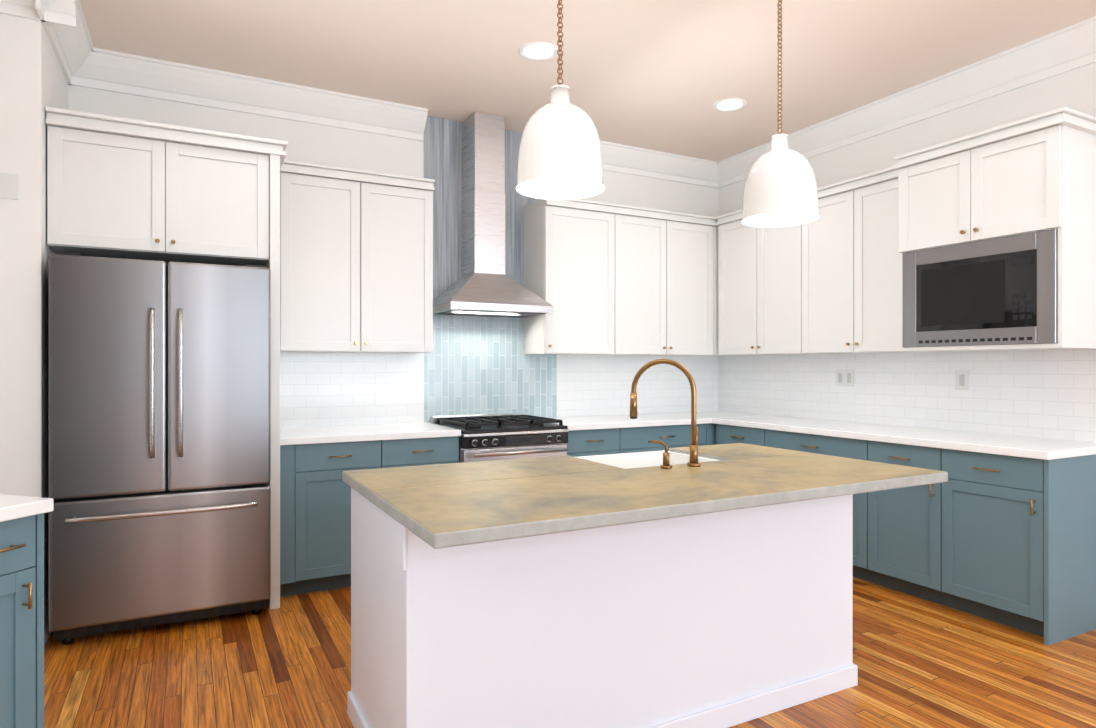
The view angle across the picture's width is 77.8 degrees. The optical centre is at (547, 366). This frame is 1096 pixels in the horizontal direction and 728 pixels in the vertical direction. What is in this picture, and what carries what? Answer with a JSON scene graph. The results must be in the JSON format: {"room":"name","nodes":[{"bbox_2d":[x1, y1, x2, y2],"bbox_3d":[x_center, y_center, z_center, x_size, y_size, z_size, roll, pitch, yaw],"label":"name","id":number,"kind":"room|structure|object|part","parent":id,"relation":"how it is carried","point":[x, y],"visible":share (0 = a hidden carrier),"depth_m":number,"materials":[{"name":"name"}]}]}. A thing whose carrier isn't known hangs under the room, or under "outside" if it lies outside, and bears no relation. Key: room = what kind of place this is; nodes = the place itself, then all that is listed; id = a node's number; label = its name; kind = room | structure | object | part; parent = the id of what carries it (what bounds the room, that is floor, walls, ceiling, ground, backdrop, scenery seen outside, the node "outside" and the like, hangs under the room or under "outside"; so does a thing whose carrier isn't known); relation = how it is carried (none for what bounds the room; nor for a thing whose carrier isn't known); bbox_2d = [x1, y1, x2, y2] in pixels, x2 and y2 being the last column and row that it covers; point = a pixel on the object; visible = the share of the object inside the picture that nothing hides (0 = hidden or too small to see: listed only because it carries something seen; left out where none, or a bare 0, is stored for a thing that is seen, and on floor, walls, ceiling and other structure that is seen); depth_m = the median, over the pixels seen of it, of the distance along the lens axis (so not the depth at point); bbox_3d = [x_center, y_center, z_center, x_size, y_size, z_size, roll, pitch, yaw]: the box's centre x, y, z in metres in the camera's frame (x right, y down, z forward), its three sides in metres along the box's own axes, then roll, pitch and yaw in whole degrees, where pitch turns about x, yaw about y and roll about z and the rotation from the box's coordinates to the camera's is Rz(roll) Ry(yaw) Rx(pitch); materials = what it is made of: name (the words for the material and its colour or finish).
{"room":"kitchen","nodes":[
{"label":"kitchen","id":0,"kind":"room"},
{"bbox_2d":[0,14,67,644],"bbox_3d":[-3.500,-0.230,2.985,2.190,3.100,0.800,0,0,-28],"label":"wall","id":1,"kind":"structure","parent":0,"point":[33,83],"depth_m":3.12,"materials":[{"name":"white paint"}]},
{"bbox_2d":[0,173,17,199],"bbox_3d":[-2.449,-0.817,3.084,0.070,0.115,0.008,0,0,-28],"label":"switch plate","id":2,"kind":"object","parent":1,"relation":"attached to","point":[8,185],"depth_m":3.08,"materials":[{"name":"white plastic"}]},
{"bbox_2d":[0,0,83,35],"bbox_3d":[-3.221,-1.687,2.604,2.325,0.185,0.135,0,0,-28],"label":"crown molding","id":3,"kind":"structure","parent":1,"relation":"attached to","point":[66,15],"depth_m":3.14,"materials":[{"name":"white wood"}]},
{"bbox_2d":[44,16,95,83],"bbox_3d":[-2.447,-1.688,3.480,0.135,0.185,0.630,0,0,-28],"label":"crown molding","id":4,"kind":"structure","parent":1,"relation":"attached to","point":[83,61],"depth_m":3.66,"materials":[{"name":"white wood"}]},
{"bbox_2d":[66,48,427,140],"bbox_3d":[-1.773,-1.688,4.276,2.070,0.185,0.135,0,0,-28],"label":"crown molding","id":5,"kind":"structure","parent":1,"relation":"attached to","point":[118,72],"depth_m":4.23,"materials":[{"name":"white wood"}]},
{"bbox_2d":[68,85,717,422],"bbox_3d":[-1.597,-0.230,4.531,7.300,3.100,0.150,0,0,-28],"label":"wall","id":6,"kind":"structure","parent":0,"point":[326,145],"depth_m":4.53,"materials":[{"name":"white paint"}]},
{"bbox_2d":[280,352,423,427],"bbox_3d":[-1.353,0.145,4.572,1.070,0.510,0.006,0,0,-28],"label":"wall tile","id":7,"kind":"structure","parent":6,"relation":"attached to","point":[330,389],"depth_m":4.58,"materials":[{"name":"white tile"}]},
{"bbox_2d":[280,159,434,352],"bbox_3d":[-1.252,-0.659,4.413,0.950,1.138,0.378,0,0,-28],"label":"upper cabinet","id":8,"kind":"object","parent":6,"relation":"attached to","point":[356,260],"visible":0.88,"depth_m":4.25,"materials":[{"name":"white wood"}]},
{"bbox_2d":[424,116,556,422],"bbox_3d":[-0.407,-0.690,5.072,1.070,2.180,0.008,0,0,-28],"label":"wall tiles","id":9,"kind":"structure","parent":6,"relation":"attached to","point":[473,365],"depth_m":4.98,"materials":[{"name":"blue tile"}]},
{"bbox_2d":[433,111,553,317],"bbox_3d":[-0.409,-1.072,4.787,0.756,1.412,0.490,0,0,-28],"label":"range hood","id":10,"kind":"object","parent":6,"relation":"attached to","point":[484,285],"visible":0.94,"depth_m":4.77,"materials":[{"name":"silver metal"}]},
{"bbox_2d":[524,199,623,354],"bbox_3d":[0.190,-0.650,5.195,0.660,1.120,0.348,0,0,-28],"label":"upper cabinet","id":11,"kind":"object","parent":6,"relation":"attached to","point":[603,278],"depth_m":5.05,"materials":[{"name":"white wood"}]},
{"bbox_2d":[557,355,717,416],"bbox_3d":[0.798,0.145,5.712,1.660,0.510,0.006,0,0,-28],"label":"wall tile","id":12,"kind":"structure","parent":6,"relation":"attached to","point":[593,385],"depth_m":5.64,"materials":[{"name":"white tile"}]},
{"bbox_2d":[600,140,715,186],"bbox_3d":[0.762,-1.688,5.620,1.490,0.185,0.135,0,0,-28],"label":"crown molding","id":13,"kind":"structure","parent":6,"relation":"attached to","point":[619,158],"depth_m":5.70,"materials":[{"name":"white wood"}]},
{"bbox_2d":[624,207,723,355],"bbox_3d":[0.860,-0.650,5.550,1.100,1.120,0.348,0,0,-28],"label":"upper cabinet","id":14,"kind":"object","parent":6,"relation":"attached to","point":[671,258],"depth_m":5.41,"materials":[{"name":"white wood"}]},
{"bbox_2d":[44,577,1095,727],"bbox_3d":[0.452,1.371,0.666,7.300,0.100,8.900,0,0,-28],"label":"floor","id":15,"kind":"structure","parent":0,"point":[920,662],"depth_m":2.91,"materials":[{"name":"brown wood"}]},
{"bbox_2d":[0,514,43,727],"bbox_3d":[-1.902,0.880,2.007,0.685,0.880,0.321,0,0,17],"label":"base cabinet","id":16,"kind":"object","parent":15,"relation":"on","point":[21,611],"depth_m":2.00,"materials":[{"name":"teal wood"}]},
{"bbox_2d":[0,494,53,521],"bbox_3d":[-2.143,0.420,1.176,0.713,0.040,2.070,0,0,17],"label":"countertop","id":17,"kind":"structure","parent":16,"relation":"on","point":[13,508],"depth_m":2.00,"materials":[{"name":"white stone"}]},
{"bbox_2d":[49,252,270,644],"bbox_3d":[-2.043,0.397,3.661,0.947,1.847,0.911,0,0,-28],"label":"refrigerator","id":18,"kind":"object","parent":15,"relation":"on","point":[159,431],"visible":0.98,"depth_m":3.30,"materials":[{"name":"grey metal"}]},
{"bbox_2d":[45,106,286,609],"bbox_3d":[-2.067,0.047,3.777,1.074,2.545,0.738,0,0,-28],"label":"surround","id":19,"kind":"object","parent":15,"relation":"on","point":[122,188],"visible":0.98,"depth_m":3.48,"materials":[{"name":"white wood"}]},
{"bbox_2d":[280,439,395,595],"bbox_3d":[-1.330,0.880,4.236,0.553,0.880,0.618,0,0,-28],"label":"base cabinet","id":20,"kind":"object","parent":15,"relation":"on","point":[315,520],"depth_m":3.91,"materials":[{"name":"teal wood"}]},
{"bbox_2d":[280,423,459,446],"bbox_3d":[-1.168,0.420,4.302,1.068,0.040,0.652,0,0,-28],"label":"countertop","id":21,"kind":"structure","parent":20,"relation":"on","point":[289,437],"depth_m":4.13,"materials":[{"name":"white stone"}]},
{"bbox_2d":[396,435,460,466],"bbox_3d":[-0.948,0.880,4.438,0.552,0.880,0.618,0,0,-28],"label":"base cabinet","id":22,"kind":"object","parent":15,"relation":"on","point":[409,452],"depth_m":4.19,"materials":[{"name":"teal wood"}]},
{"bbox_2d":[430,413,568,462],"bbox_3d":[-0.334,0.837,4.689,0.754,0.965,0.731,0,0,-28],"label":"range","id":23,"kind":"object","parent":15,"relation":"on","point":[489,437],"visible":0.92,"depth_m":4.46,"materials":[{"name":"silver metal"}]},
{"bbox_2d":[564,427,631,456],"bbox_3d":[0.200,0.880,5.047,0.511,0.880,0.618,0,0,-28],"label":"base cabinet","id":24,"kind":"object","parent":15,"relation":"on","point":[618,440],"depth_m":4.78,"materials":[{"name":"teal wood"}]},
{"bbox_2d":[552,411,771,430],"bbox_3d":[0.832,0.420,5.363,1.924,0.040,0.652,0,0,-28],"label":"countertop","id":25,"kind":"structure","parent":24,"relation":"on","point":[676,419],"depth_m":5.10,"materials":[{"name":"white stone"}]},
{"bbox_2d":[347,455,857,727],"bbox_3d":[0.312,0.880,2.596,1.912,0.880,1.000,0,0,-28],"label":"kitchen island","id":26,"kind":"object","parent":15,"relation":"on","point":[645,590],"depth_m":2.30,"materials":[{"name":"white"}]},
{"bbox_2d":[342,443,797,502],"bbox_3d":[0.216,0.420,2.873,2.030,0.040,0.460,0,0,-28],"label":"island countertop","id":27,"kind":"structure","parent":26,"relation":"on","point":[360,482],"depth_m":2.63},
{"bbox_2d":[630,359,699,466],"bbox_3d":[0.488,0.184,2.777,0.222,0.430,0.240,0,0,-28],"label":"faucet","id":28,"kind":"object","parent":27,"relation":"on","point":[693,454],"visible":1,"depth_m":2.73,"materials":[{"name":"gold metal"}]},
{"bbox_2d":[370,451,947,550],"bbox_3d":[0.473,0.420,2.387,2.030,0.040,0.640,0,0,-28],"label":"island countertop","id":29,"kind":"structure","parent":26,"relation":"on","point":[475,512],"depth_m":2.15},
{"bbox_2d":[648,440,671,468],"bbox_3d":[0.445,0.347,2.681,0.070,0.106,0.081,0,0,-28],"label":"soap dispenser","id":30,"kind":"object","parent":29,"relation":"on","point":[666,460],"visible":1,"depth_m":2.67,"materials":[{"name":"gold metal"}]},
{"bbox_2d":[632,423,707,452],"bbox_3d":[0.698,0.880,5.311,0.860,0.880,0.618,0,0,-28],"label":"base cabinet","id":31,"kind":"object","parent":15,"relation":"on","point":[673,437],"depth_m":5.05,"materials":[{"name":"teal wood"}]},
{"bbox_2d":[708,423,715,444],"bbox_3d":[1.349,0.880,5.656,0.735,0.880,0.618,0,0,-28],"label":"base cabinet","id":32,"kind":"object","parent":15,"relation":"on","point":[711,427],"depth_m":5.26,"materials":[{"name":"teal wood"}]},
{"bbox_2d":[713,423,771,446],"bbox_3d":[1.695,0.880,5.128,0.618,0.880,0.561,0,0,-28],"label":"base cabinet","id":33,"kind":"object","parent":15,"relation":"on","point":[724,435],"depth_m":4.97,"materials":[{"name":"teal wood"}]},
{"bbox_2d":[772,431,875,583],"bbox_3d":[2.005,0.880,4.545,0.618,0.880,0.881,0,0,-28],"label":"base cabinet","id":34,"kind":"object","parent":15,"relation":"on","point":[864,504],"depth_m":4.14,"materials":[{"name":"teal wood"}]},
{"bbox_2d":[876,443,923,598],"bbox_3d":[2.288,0.880,4.011,0.618,0.880,0.572,0,0,-28],"label":"base cabinet","id":35,"kind":"object","parent":15,"relation":"on","point":[899,511],"depth_m":3.89,"materials":[{"name":"teal wood"}]},
{"bbox_2d":[924,447,1095,645],"bbox_3d":[2.500,0.880,3.609,0.620,0.880,0.581,0,0,-28],"label":"base cabinet","id":36,"kind":"object","parent":15,"relation":"on","point":[999,528],"depth_m":3.38,"materials":[{"name":"teal wood"}]},
{"bbox_2d":[712,415,1095,458],"bbox_3d":[2.088,0.420,4.351,0.652,0.040,2.308,0,0,-28],"label":"countertop","id":37,"kind":"structure","parent":36,"relation":"on","point":[1020,447],"depth_m":3.87,"materials":[{"name":"white stone"}]},
{"bbox_2d":[80,0,1095,161],"bbox_3d":[0.452,-1.829,0.666,7.300,0.100,8.900,0,0,-28],"label":"ceiling","id":38,"kind":"structure","parent":0,"point":[662,75],"depth_m":3.82,"materials":[{"name":"beige paint"}]},
{"bbox_2d":[519,42,557,60],"bbox_3d":[-0.053,-1.776,3.839,0.224,0.008,0.224,0,0,-28],"label":"recessed light","id":39,"kind":"object","parent":38,"relation":"in","point":[538,51],"visible":1,"depth_m":3.84,"materials":[{"name":"white"}]},
{"bbox_2d":[516,0,604,199],"bbox_3d":[0.043,-1.204,2.418,0.316,1.150,0.316,0,0,-28],"label":"pendant light","id":40,"kind":"object","parent":38,"relation":"hanging from","point":[560,155],"visible":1,"depth_m":2.31,"materials":[{"name":"white ceramic"}]},
{"bbox_3d":[0.043,-0.807,2.418,0.316,0.356,0.316,0,0,-28],"label":"lamp shade","id":41,"kind":"part","parent":40,"relation":"part of","materials":[{"name":"white ceramic"}]},
{"bbox_2d":[713,98,746,111],"bbox_3d":[1.239,-1.776,4.625,0.224,0.008,0.224,0,0,-28],"label":"recessed light","id":42,"kind":"object","parent":38,"relation":"in","point":[730,104],"visible":1,"depth_m":4.61,"materials":[{"name":"white"}]},
{"bbox_2d":[742,0,818,226],"bbox_3d":[0.998,-1.204,2.924,0.316,1.150,0.316,0,0,-28],"label":"pendant light","id":43,"kind":"object","parent":38,"relation":"hanging from","point":[780,190],"visible":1,"depth_m":2.83,"materials":[{"name":"white ceramic"}]},
{"bbox_3d":[0.998,-0.807,2.924,0.316,0.356,0.316,0,0,-28],"label":"lamp shade","id":44,"kind":"part","parent":43,"relation":"part of","materials":[{"name":"white ceramic"}]},
{"bbox_2d":[577,450,721,468],"bbox_3d":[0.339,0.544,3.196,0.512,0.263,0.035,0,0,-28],"label":"sink","id":45,"kind":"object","parent":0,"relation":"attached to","point":[616,456],"depth_m":3.17,"materials":[{"name":"white ceramic"}]},
{"bbox_2d":[668,451,709,458],"bbox_3d":[0.678,0.544,3.129,0.025,0.263,0.471,0,0,-28],"label":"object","id":46,"kind":"structure","parent":0,"relation":"attached to","point":[683,453],"depth_m":3.18,"materials":[{"name":"white ceramic"}]},
{"bbox_2d":[718,62,1095,215],"bbox_3d":[3.611,-0.230,2.341,0.150,3.100,8.600,0,0,-28],"label":"wall","id":47,"kind":"structure","parent":0,"point":[1074,89],"depth_m":4.26,"materials":[{"name":"white paint"}]},
{"bbox_2d":[716,210,807,355],"bbox_3d":[1.771,-0.650,5.274,0.348,1.120,0.921,0,0,-28],"label":"upper cabinet","id":48,"kind":"object","parent":47,"relation":"attached to","point":[763,271],"depth_m":5.18,"materials":[{"name":"white wood"}]},
{"bbox_2d":[836,370,853,385],"bbox_3d":[2.148,0.085,4.915,0.008,0.120,0.150,0,0,-28],"label":"switch plate","id":49,"kind":"object","parent":47,"relation":"attached to","point":[843,377],"depth_m":4.91,"materials":[{"name":"white plastic"}]},
{"bbox_2d":[808,166,935,353],"bbox_3d":[2.145,-0.650,4.568,0.348,1.120,0.921,0,0,-28],"label":"upper cabinet","id":50,"kind":"object","parent":47,"relation":"attached to","point":[827,281],"depth_m":4.45,"materials":[{"name":"white wood"}]},
{"bbox_2d":[712,16,1095,188],"bbox_3d":[3.484,-1.687,2.273,0.135,0.185,8.600,0,0,-28],"label":"crown molding","id":51,"kind":"structure","parent":47,"relation":"attached to","point":[1072,47],"depth_m":4.21,"materials":[{"name":"white wood"}]},
{"bbox_2d":[718,349,1095,441],"bbox_3d":[2.243,0.145,4.752,0.006,0.510,3.043,0,0,-28],"label":"wall tiles","id":52,"kind":"structure","parent":47,"relation":"attached to","point":[1049,394],"depth_m":4.35,"materials":[{"name":"white tile"}]},
{"bbox_2d":[955,370,968,389],"bbox_3d":[2.541,0.085,4.173,0.008,0.120,0.080,0,0,-28],"label":"switch plate","id":53,"kind":"object","parent":47,"relation":"attached to","point":[961,376],"depth_m":4.17,"materials":[{"name":"white plastic"}]},
{"bbox_2d":[895,107,1095,351],"bbox_3d":[2.479,-0.659,3.725,0.548,1.138,0.877,0,0,-28],"label":"upper cabinet","id":54,"kind":"object","parent":47,"relation":"attached to","point":[997,238],"visible":1,"depth_m":3.49,"materials":[{"name":"white wood"}]},
{"bbox_2d":[902,229,1057,346],"bbox_3d":[2.475,-0.388,3.743,0.483,0.551,0.798,0,0,-28],"label":"microwave","id":55,"kind":"object","parent":54,"relation":"in","point":[999,289],"depth_m":3.58,"materials":[{"name":"grey metal"}]}
]}

